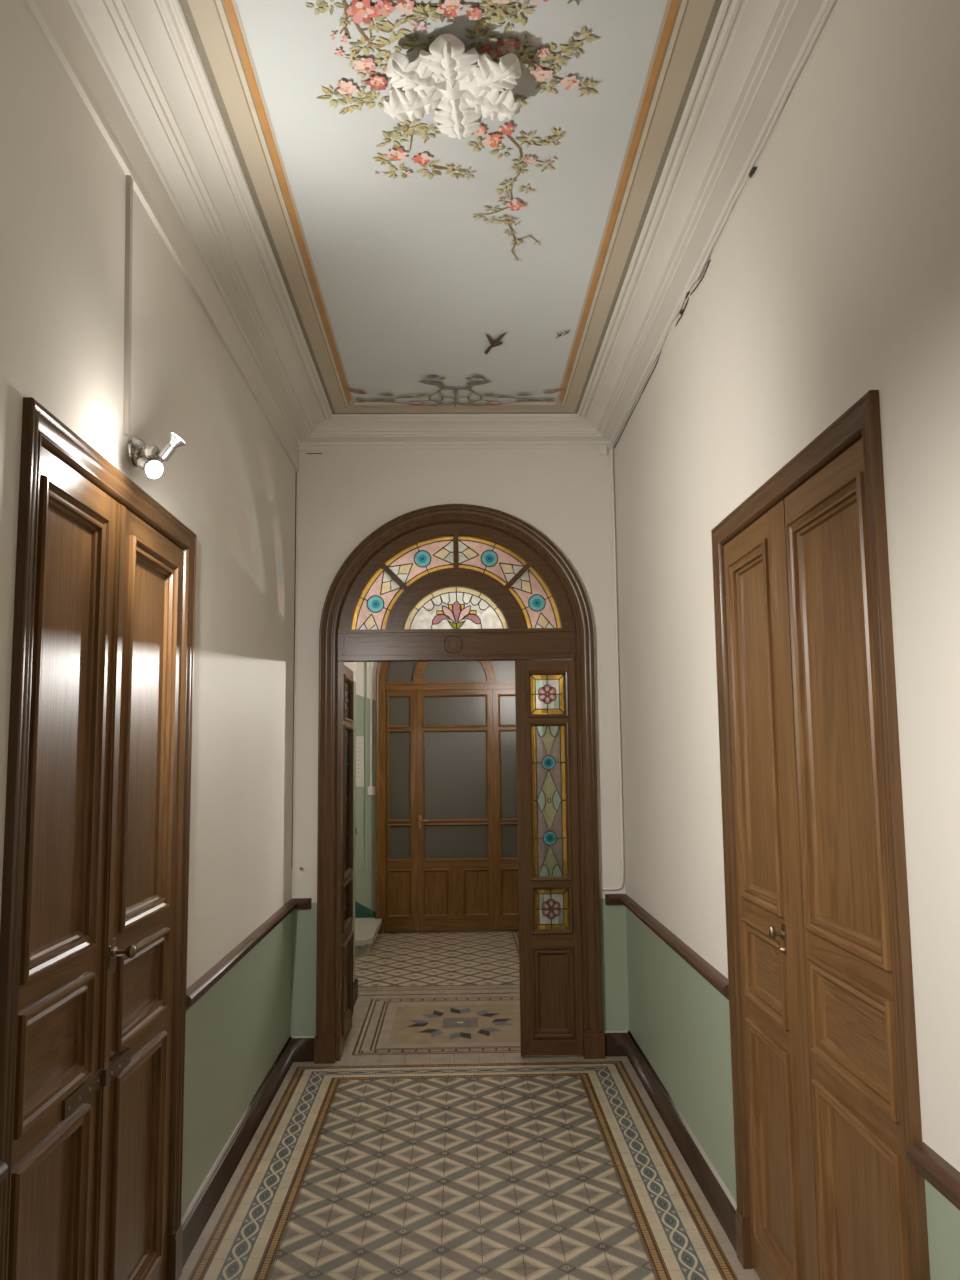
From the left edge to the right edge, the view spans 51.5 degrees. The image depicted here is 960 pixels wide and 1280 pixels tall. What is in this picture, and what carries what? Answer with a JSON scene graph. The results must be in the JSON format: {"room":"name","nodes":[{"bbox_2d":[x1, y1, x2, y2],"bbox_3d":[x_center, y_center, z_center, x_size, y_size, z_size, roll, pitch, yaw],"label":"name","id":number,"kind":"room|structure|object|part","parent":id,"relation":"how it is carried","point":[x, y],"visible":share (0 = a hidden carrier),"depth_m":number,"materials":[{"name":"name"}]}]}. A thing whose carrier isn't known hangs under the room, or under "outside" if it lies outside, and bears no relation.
{"room":"entrance hallway","nodes":[
{"label":"entrance hallway","id":0,"kind":"room"},
{"bbox_2d":[0,0,295,1218],"bbox_3d":[-1.058,0.103,2.564,0.200,3.600,5.824,0,-7,-1],"label":"wall","id":1,"kind":"structure","parent":0,"point":[232,483],"depth_m":3.37,"materials":[{"name":"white paint"}]},
{"bbox_2d":[0,397,195,1279],"bbox_3d":[-0.943,0.735,2.587,0.101,2.348,1.310,0,-7,-1],"label":"door","id":2,"kind":"structure","parent":1,"relation":"in","point":[94,922],"depth_m":2.45,"materials":[{"name":"brown wood"}]},
{"bbox_3d":[-0.939,1.411,2.154,0.031,0.646,0.399,0,-7,-1],"label":"panel","id":3,"kind":"part","parent":2,"relation":"part of","materials":[{"name":"brown wood"}]},
{"bbox_3d":[-0.944,0.907,2.212,0.031,0.241,0.399,0,-7,-1],"label":"panel","id":4,"kind":"part","parent":2,"relation":"part of","materials":[{"name":"brown wood"}]},
{"bbox_3d":[-0.952,0.196,2.293,0.031,1.069,0.399,0,-7,-1],"label":"panel","id":5,"kind":"part","parent":2,"relation":"part of","materials":[{"name":"brown wood"}]},
{"bbox_3d":[-0.933,0.804,2.528,0.013,0.053,0.024,0,-7,-1],"label":"keyhole plate","id":6,"kind":"part","parent":2,"relation":"part of","materials":[{"name":"metal"}]},
{"bbox_3d":[-0.922,0.819,2.580,0.061,0.085,0.033,0,-7,-1],"label":"knob","id":7,"kind":"part","parent":2,"relation":"part of","materials":[{"name":"metal"}]},
{"bbox_3d":[-0.952,1.481,2.762,0.031,0.646,0.434,0,-7,-1],"label":"panel","id":8,"kind":"part","parent":2,"relation":"part of","materials":[{"name":"brown wood"}]},
{"bbox_3d":[-0.957,0.977,2.820,0.031,0.241,0.434,0,-7,-1],"label":"panel","id":9,"kind":"part","parent":2,"relation":"part of","materials":[{"name":"brown wood"}]},
{"bbox_3d":[-0.965,0.266,2.901,0.031,1.069,0.434,0,-7,-1],"label":"panel","id":10,"kind":"part","parent":2,"relation":"part of","materials":[{"name":"brown wood"}]},
{"bbox_2d":[123,175,132,435],"bbox_3d":[-0.964,-0.925,2.727,0.013,0.735,0.064,0,-7,-1],"label":"cable trunking","id":11,"kind":"object","parent":1,"relation":"attached to","point":[129,180],"visible":0.93,"depth_m":2.72,"materials":[{"name":"white plastic"}]},
{"bbox_2d":[0,898,311,1181],"bbox_3d":[-0.895,1.083,2.457,0.109,0.055,5.826,0,-7,-1],"label":"chair rail","id":12,"kind":"object","parent":1,"relation":"attached to","point":[212,976],"visible":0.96,"depth_m":3.89,"materials":[{"name":"brown wood"}]},
{"bbox_2d":[127,432,185,478],"bbox_3d":[-0.909,-0.493,2.705,0.216,0.161,0.130,-5,-8,36],"label":"wall spotlight","id":13,"kind":"object","parent":1,"relation":"attached to","point":[142,455],"visible":1,"depth_m":2.69,"materials":[{"name":"silver metal"}]},
{"bbox_3d":[-0.947,-0.523,2.768,0.041,0.088,0.088,0,-7,-1],"label":"wall plate","id":14,"kind":"part","parent":13,"relation":"part of","materials":[{"name":"silver metal"}]},
{"bbox_3d":[-0.902,-0.502,2.721,0.048,0.071,0.113,5,-9,-41],"label":"arm","id":15,"kind":"part","parent":13,"relation":"part of","materials":[{"name":"silver metal"}]},
{"bbox_2d":[26,0,298,471],"bbox_3d":[-0.967,-1.356,2.732,0.017,0.155,5.820,0,-7,-1],"label":"trim","id":16,"kind":"structure","parent":1,"relation":"attached to","point":[57,19],"depth_m":2.88,"materials":[{"name":"paint"}]},
{"bbox_2d":[68,0,332,444],"bbox_3d":[-0.859,-1.472,2.749,0.235,0.132,5.828,0,-7,-1],"label":"crown molding","id":17,"kind":"structure","parent":1,"relation":"attached to","point":[147,50],"depth_m":3.08,"materials":[{"name":"paint"}]},
{"bbox_2d":[181,1036,314,1268],"bbox_3d":[-0.877,1.827,2.372,0.130,0.128,5.826,0,-7,-1],"label":"baseboard","id":18,"kind":"structure","parent":1,"relation":"attached to","point":[202,1206],"depth_m":3.92,"materials":[{"name":"brown wood"}]},
{"bbox_2d":[292,472,297,894],"bbox_3d":[-1.017,0.209,5.474,0.014,2.330,0.019,0,-7,-1],"label":"cable","id":19,"kind":"object","parent":1,"relation":"attached to","point":[296,497],"visible":1,"depth_m":5.47,"materials":[{"name":"paint"}]},
{"bbox_2d":[343,612,355,981],"bbox_3d":[-0.917,0.595,6.199,0.160,3.446,1.250,0,-7,-1],"label":"wall","id":20,"kind":"structure","parent":0,"point":[351,665],"depth_m":6.68,"materials":[{"name":"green paint"}]},
{"bbox_2d":[353,979,357,1007],"bbox_3d":[-0.811,2.247,6.012,0.022,0.119,1.250,0,-7,-1],"label":"baseboard","id":21,"kind":"structure","parent":20,"relation":"attached to","point":[355,983],"depth_m":6.48,"materials":[{"name":"brown wood"}]},
{"bbox_2d":[355,558,544,931],"bbox_3d":[-0.855,0.950,9.311,3.500,3.446,0.150,0,-7,-1],"label":"wall","id":22,"kind":"structure","parent":0,"point":[364,881],"depth_m":9.36,"materials":[{"name":"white paint"}]},
{"bbox_2d":[356,736,363,786],"bbox_3d":[-1.153,1.123,9.208,0.158,0.463,0.006,0,-7,-1],"label":"paper notice","id":23,"kind":"object","parent":22,"relation":"attached to","point":[359,739],"visible":0.37,"depth_m":9.21,"materials":[{"name":"white paper"}]},
{"bbox_2d":[355,901,374,917],"bbox_3d":[-1.720,2.114,9.077,1.543,1.000,0.012,0,-7,-1],"label":"trim","id":24,"kind":"structure","parent":22,"relation":"attached to","point":[361,911],"depth_m":9.04,"materials":[{"name":"green paint"}]},
{"bbox_2d":[363,616,367,871],"bbox_3d":[-1.057,0.945,9.216,0.036,2.360,0.030,0,-7,-1],"label":"conduit","id":25,"kind":"object","parent":22,"relation":"attached to","point":[365,863],"visible":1,"depth_m":9.18,"materials":[{"name":"green paint"}]},
{"bbox_2d":[370,612,371,786],"bbox_3d":[-1.014,0.513,9.276,0.012,1.690,0.012,0,-7,-1],"label":"conduit","id":26,"kind":"object","parent":22,"relation":"attached to","point":[371,612],"visible":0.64,"depth_m":9.24,"materials":[{"name":"white paint"}]},
{"bbox_2d":[368,786,374,794],"bbox_3d":[-0.999,1.387,9.169,0.070,0.075,0.027,0,-7,-1],"label":"light switch","id":27,"kind":"object","parent":22,"relation":"attached to","point":[371,790],"visible":1,"depth_m":9.16,"materials":[{"name":"plastic"}]},
{"bbox_2d":[375,604,518,933],"bbox_3d":[-0.228,1.153,9.169,1.458,2.999,0.114,0,-7,-1],"label":"door","id":28,"kind":"structure","parent":22,"relation":"in","point":[442,747],"depth_m":9.15,"materials":[{"name":"brown wood"}]},
{"bbox_3d":[-0.747,0.661,9.221,0.222,0.302,0.029,0,-7,-1],"label":"frosted pane","id":29,"kind":"part","parent":28,"relation":"part of","materials":[{"name":"grey glass"}]},
{"bbox_3d":[-0.729,2.299,9.030,0.222,0.420,0.021,0,-7,-1],"label":"panel","id":30,"kind":"part","parent":28,"relation":"part of","materials":[{"name":"brown wood"}]},
{"bbox_3d":[-0.740,1.248,9.154,0.222,0.832,0.029,0,-7,-1],"label":"frosted pane","id":31,"kind":"part","parent":28,"relation":"part of","materials":[{"name":"grey glass"}]},
{"bbox_3d":[-0.734,1.849,9.085,0.222,0.330,0.029,0,-7,-1],"label":"frosted pane","id":32,"kind":"part","parent":28,"relation":"part of","materials":[{"name":"grey glass"}]},
{"bbox_3d":[-0.714,1.552,9.132,0.274,2.184,0.035,0,-7,-1],"label":"panel","id":33,"kind":"part","parent":28,"relation":"part of","materials":[{"name":"brown wood"}]},
{"bbox_3d":[-0.517,1.658,9.077,0.082,0.120,0.059,0,-7,-1],"label":"handle","id":34,"kind":"part","parent":28,"relation":"part of","materials":[{"name":"gold metal"}]},
{"bbox_3d":[-0.399,2.296,9.037,0.238,0.420,0.021,0,-7,-1],"label":"panel","id":35,"kind":"part","parent":28,"relation":"part of","materials":[{"name":"brown wood"}]},
{"bbox_3d":[-0.241,0.078,9.329,1.260,0.630,0.001,0,-7,-1],"label":"fanlight glass","id":36,"kind":"part","parent":28,"relation":"part of","materials":[{"name":"grey glass"}]},
{"bbox_3d":[-0.240,0.076,9.306,0.914,0.630,0.065,0,-7,-1],"label":"fanlight frame","id":37,"kind":"part","parent":28,"relation":"part of","materials":[{"name":"brown wood"}]},
{"bbox_3d":[-0.232,0.657,9.233,0.607,0.302,0.029,0,-7,-1],"label":"frosted pane","id":38,"kind":"part","parent":28,"relation":"part of","materials":[{"name":"grey glass"}]},
{"bbox_3d":[-0.226,1.244,9.166,0.607,0.832,0.029,0,-7,-1],"label":"frosted pane","id":39,"kind":"part","parent":28,"relation":"part of","materials":[{"name":"grey glass"}]},
{"bbox_3d":[-0.220,1.845,9.097,0.607,0.330,0.029,0,-7,-1],"label":"frosted pane","id":40,"kind":"part","parent":28,"relation":"part of","materials":[{"name":"grey glass"}]},
{"bbox_3d":[-0.031,2.293,9.046,0.238,0.420,0.021,0,-7,-1],"label":"panel","id":41,"kind":"part","parent":28,"relation":"part of","materials":[{"name":"brown wood"}]},
{"bbox_3d":[0.264,1.544,9.154,0.274,2.184,0.035,0,-7,-1],"label":"panel","id":42,"kind":"part","parent":28,"relation":"part of","materials":[{"name":"brown wood"}]},
{"bbox_3d":[0.279,0.653,9.245,0.222,0.302,0.029,0,-7,-1],"label":"frosted pane","id":43,"kind":"part","parent":28,"relation":"part of","materials":[{"name":"grey glass"}]},
{"bbox_3d":[0.285,1.240,9.177,0.222,0.832,0.029,0,-7,-1],"label":"frosted pane","id":44,"kind":"part","parent":28,"relation":"part of","materials":[{"name":"grey glass"}]},
{"bbox_3d":[0.292,1.841,9.109,0.222,0.330,0.029,0,-7,-1],"label":"frosted pane","id":45,"kind":"part","parent":28,"relation":"part of","materials":[{"name":"grey glass"}]},
{"bbox_3d":[0.296,2.291,9.053,0.222,0.420,0.021,0,-7,-1],"label":"panel","id":46,"kind":"part","parent":28,"relation":"part of","materials":[{"name":"brown wood"}]},
{"bbox_2d":[180,0,721,558],"bbox_3d":[-0.842,-1.374,4.629,3.650,0.131,9.980,0,-7,-1],"label":"ceiling","id":47,"kind":"structure","parent":0,"point":[424,270],"depth_m":3.23,"materials":[{"name":"paint"}]},
{"bbox_2d":[383,34,521,139],"bbox_3d":[-0.076,-1.506,2.707,0.383,0.082,0.388,0,-7,-1],"label":"ceiling rose","id":48,"kind":"object","parent":47,"relation":"attached to","point":[464,87],"visible":1,"depth_m":2.69,"materials":[{"name":"paint"}]},
{"bbox_2d":[290,449,628,1035],"bbox_3d":[-0.123,0.434,5.542,2.200,3.600,0.126,0,-7,-1],"label":"wall","id":49,"kind":"structure","parent":0,"point":[344,496],"depth_m":5.59,"materials":[{"name":"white paint"}]},
{"bbox_2d":[298,414,613,449],"bbox_3d":[-0.136,-1.160,5.545,1.804,0.132,0.235,0,-7,-1],"label":"crown molding","id":50,"kind":"structure","parent":49,"relation":"attached to","point":[340,431],"depth_m":5.56,"materials":[{"name":"paint"}]},
{"bbox_2d":[314,504,604,1063],"bbox_3d":[-0.128,0.761,5.726,1.526,2.992,0.677,0,-7,-1],"label":"door","id":51,"kind":"structure","parent":49,"relation":"in","point":[560,977],"depth_m":5.46,"materials":[{"name":"brown wood"}]},
{"bbox_3d":[-0.776,1.496,5.661,0.001,0.214,0.420,0,-7,-1],"label":"stained glass","id":52,"kind":"part","parent":51,"relation":"part of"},
{"bbox_3d":[-0.782,0.921,5.727,0.001,0.812,0.420,0,-7,-1],"label":"stained glass","id":53,"kind":"part","parent":51,"relation":"part of","materials":[{"name":"multicoloured glass"}]},
{"bbox_3d":[-0.788,0.345,5.793,0.001,0.217,0.420,0,-7,-1],"label":"stained glass","id":54,"kind":"part","parent":51,"relation":"part of","materials":[{"name":"multicoloured glass"}]},
{"bbox_3d":[-0.754,1.922,5.612,0.031,0.472,0.460,0,-7,-1],"label":"panel","id":55,"kind":"part","parent":51,"relation":"part of","materials":[{"name":"brown wood"}]},
{"bbox_3d":[-0.571,-0.230,5.573,0.307,0.364,0.001,0,-7,-1],"label":"stained glass","id":56,"kind":"part","parent":51,"relation":"part of","materials":[{"name":"pink glass"}]},
{"bbox_3d":[-0.343,-0.440,5.602,0.397,0.303,0.001,0,-7,-1],"label":"stained glass","id":57,"kind":"part","parent":51,"relation":"part of","materials":[{"name":"pink glass"}]},
{"bbox_3d":[-0.134,-0.337,5.591,1.319,0.650,0.072,0,-7,-1],"label":"fanlight frame","id":58,"kind":"part","parent":51,"relation":"part of","materials":[{"name":"brown wood"}]},
{"bbox_3d":[-0.132,-0.176,5.577,0.582,0.246,0.001,0,-7,-1],"label":"stained glass","id":59,"kind":"part","parent":51,"relation":"part of","materials":[{"name":"glass"}]},
{"bbox_3d":[0.073,-0.443,5.612,0.397,0.303,0.001,0,-7,-1],"label":"stained glass","id":60,"kind":"part","parent":51,"relation":"part of","materials":[{"name":"pink glass"}]},
{"bbox_3d":[0.306,-0.237,5.593,0.307,0.364,0.001,0,-7,-1],"label":"stained glass","id":61,"kind":"part","parent":51,"relation":"part of","materials":[{"name":"glass"}]},
{"bbox_3d":[0.372,0.300,5.501,0.186,0.217,0.001,0,-7,-1],"label":"stained glass","id":62,"kind":"part","parent":51,"relation":"part of","materials":[{"name":"multicoloured glass"}]},
{"bbox_3d":[0.378,0.875,5.435,0.186,0.812,0.001,0,-7,-1],"label":"stained glass","id":63,"kind":"part","parent":51,"relation":"part of","materials":[{"name":"multicoloured glass"}]},
{"bbox_3d":[0.384,1.451,5.369,0.186,0.214,0.001,0,-7,-1],"label":"stained glass","id":64,"kind":"part","parent":51,"relation":"part of","materials":[{"name":"multicoloured glass"}]},
{"bbox_3d":[0.389,1.875,5.303,0.226,0.472,0.031,0,-7,-1],"label":"panel","id":65,"kind":"part","parent":51,"relation":"part of","materials":[{"name":"brown wood"}]},
{"bbox_2d":[599,447,606,455],"bbox_3d":[0.700,-1.073,5.655,0.040,0.042,0.028,0,-7,-1],"label":"junction box","id":66,"kind":"object","parent":49,"relation":"attached to","point":[602,450],"visible":1,"depth_m":5.64,"materials":[{"name":"plastic"}]},
{"bbox_2d":[602,450,623,889],"bbox_3d":[0.710,0.138,5.521,0.121,2.445,0.016,-1,-7,3],"label":"cable","id":67,"kind":"object","parent":49,"relation":"attached to","point":[612,476],"visible":1,"depth_m":5.51,"materials":[{"name":"white paint"}]},
{"bbox_2d":[179,930,759,1279],"bbox_3d":[-0.804,2.160,4.225,3.650,0.125,9.980,0,-7,-1],"label":"floor","id":68,"kind":"structure","parent":0,"point":[433,1148],"depth_m":3.92,"materials":[{"name":"tile"}]},
{"bbox_2d":[355,918,381,956],"bbox_3d":[-1.713,2.528,8.452,1.680,0.135,1.120,0,-7,-1],"label":"marble step","id":69,"kind":"structure","parent":68,"relation":"on","point":[366,929],"depth_m":8.25,"materials":[{"name":"white stone"}]},
{"bbox_3d":[-0.118,2.292,5.973,1.168,0.005,1.242,0,-7,-1],"label":"star panel","id":70,"kind":"part","parent":68,"relation":"part of","materials":[{"name":"beige tile"}]},
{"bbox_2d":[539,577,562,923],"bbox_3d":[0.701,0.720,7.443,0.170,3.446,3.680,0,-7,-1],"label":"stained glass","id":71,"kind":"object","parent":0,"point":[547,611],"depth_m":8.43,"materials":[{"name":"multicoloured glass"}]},
{"bbox_2d":[614,0,959,1279],"bbox_3d":[0.941,0.087,2.610,0.200,3.600,5.824,0,-7,-1],"label":"wall","id":72,"kind":"structure","parent":0,"point":[833,278],"depth_m":2.48,"materials":[{"name":"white paint"}]},
{"bbox_2d":[604,1030,736,1252],"bbox_3d":[0.794,1.813,2.410,0.136,0.128,5.826,0,-7,-1],"label":"baseboard","id":73,"kind":"structure","parent":72,"relation":"attached to","point":[722,1203],"depth_m":4.00,"materials":[{"name":"brown wood"}]},
{"bbox_2d":[614,92,790,447],"bbox_3d":[0.790,-1.270,4.132,0.015,0.046,3.015,0,-7,-1],"label":"crack","id":74,"kind":"structure","parent":72,"relation":"attached to","point":[753,169],"depth_m":3.90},
{"bbox_2d":[578,0,841,447],"bbox_3d":[0.709,-1.485,2.785,0.235,0.132,5.828,0,-7,-1],"label":"crown molding","id":75,"kind":"structure","parent":72,"relation":"attached to","point":[754,49],"depth_m":3.11,"materials":[{"name":"paint"}]},
{"bbox_2d":[610,0,836,448],"bbox_3d":[0.813,-1.437,2.780,0.020,0.047,5.781,0,-7,-1],"label":"cable","id":76,"kind":"object","parent":72,"relation":"attached to","point":[832,2],"visible":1,"depth_m":3.02,"materials":[{"name":"paint"}]},
{"bbox_2d":[605,894,959,1210],"bbox_3d":[0.796,1.070,2.495,0.115,0.055,5.826,0,-7,-1],"label":"chair rail","id":77,"kind":"object","parent":72,"relation":"attached to","point":[930,1165],"visible":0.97,"depth_m":3.29,"materials":[{"name":"brown wood"}]},
{"bbox_2d":[711,390,929,1279],"bbox_3d":[0.844,0.716,2.641,0.083,2.360,1.335,0,-7,-1],"label":"door","id":78,"kind":"structure","parent":72,"relation":"in","point":[826,1093],"depth_m":2.50,"materials":[{"name":"brown wood"}]},
{"bbox_3d":[0.834,0.260,3.011,0.031,1.069,0.385,0,-7,-1],"label":"panel","id":79,"kind":"part","parent":78,"relation":"part of","materials":[{"name":"brown wood"}]},
{"bbox_3d":[0.842,0.970,2.930,0.031,0.241,0.385,0,-7,-1],"label":"panel","id":80,"kind":"part","parent":78,"relation":"part of","materials":[{"name":"brown wood"}]},
{"bbox_3d":[0.847,1.474,2.873,0.031,0.646,0.385,0,-7,-1],"label":"panel","id":81,"kind":"part","parent":78,"relation":"part of","materials":[{"name":"brown wood"}]},
{"bbox_3d":[0.822,0.828,2.756,0.043,0.080,0.028,0,-7,-1],"label":"knob","id":82,"kind":"part","parent":78,"relation":"part of","materials":[{"name":"metal"}]},
{"bbox_3d":[0.848,0.187,2.380,0.031,1.069,0.491,0,-7,-1],"label":"panel","id":83,"kind":"part","parent":78,"relation":"part of","materials":[{"name":"brown wood"}]},
{"bbox_3d":[0.855,0.898,2.298,0.031,0.241,0.491,0,-7,-1],"label":"panel","id":84,"kind":"part","parent":78,"relation":"part of","materials":[{"name":"brown wood"}]},
{"bbox_3d":[0.861,1.402,2.241,0.031,0.646,0.491,0,-7,-1],"label":"panel","id":85,"kind":"part","parent":78,"relation":"part of","materials":[{"name":"brown wood"}]}
]}

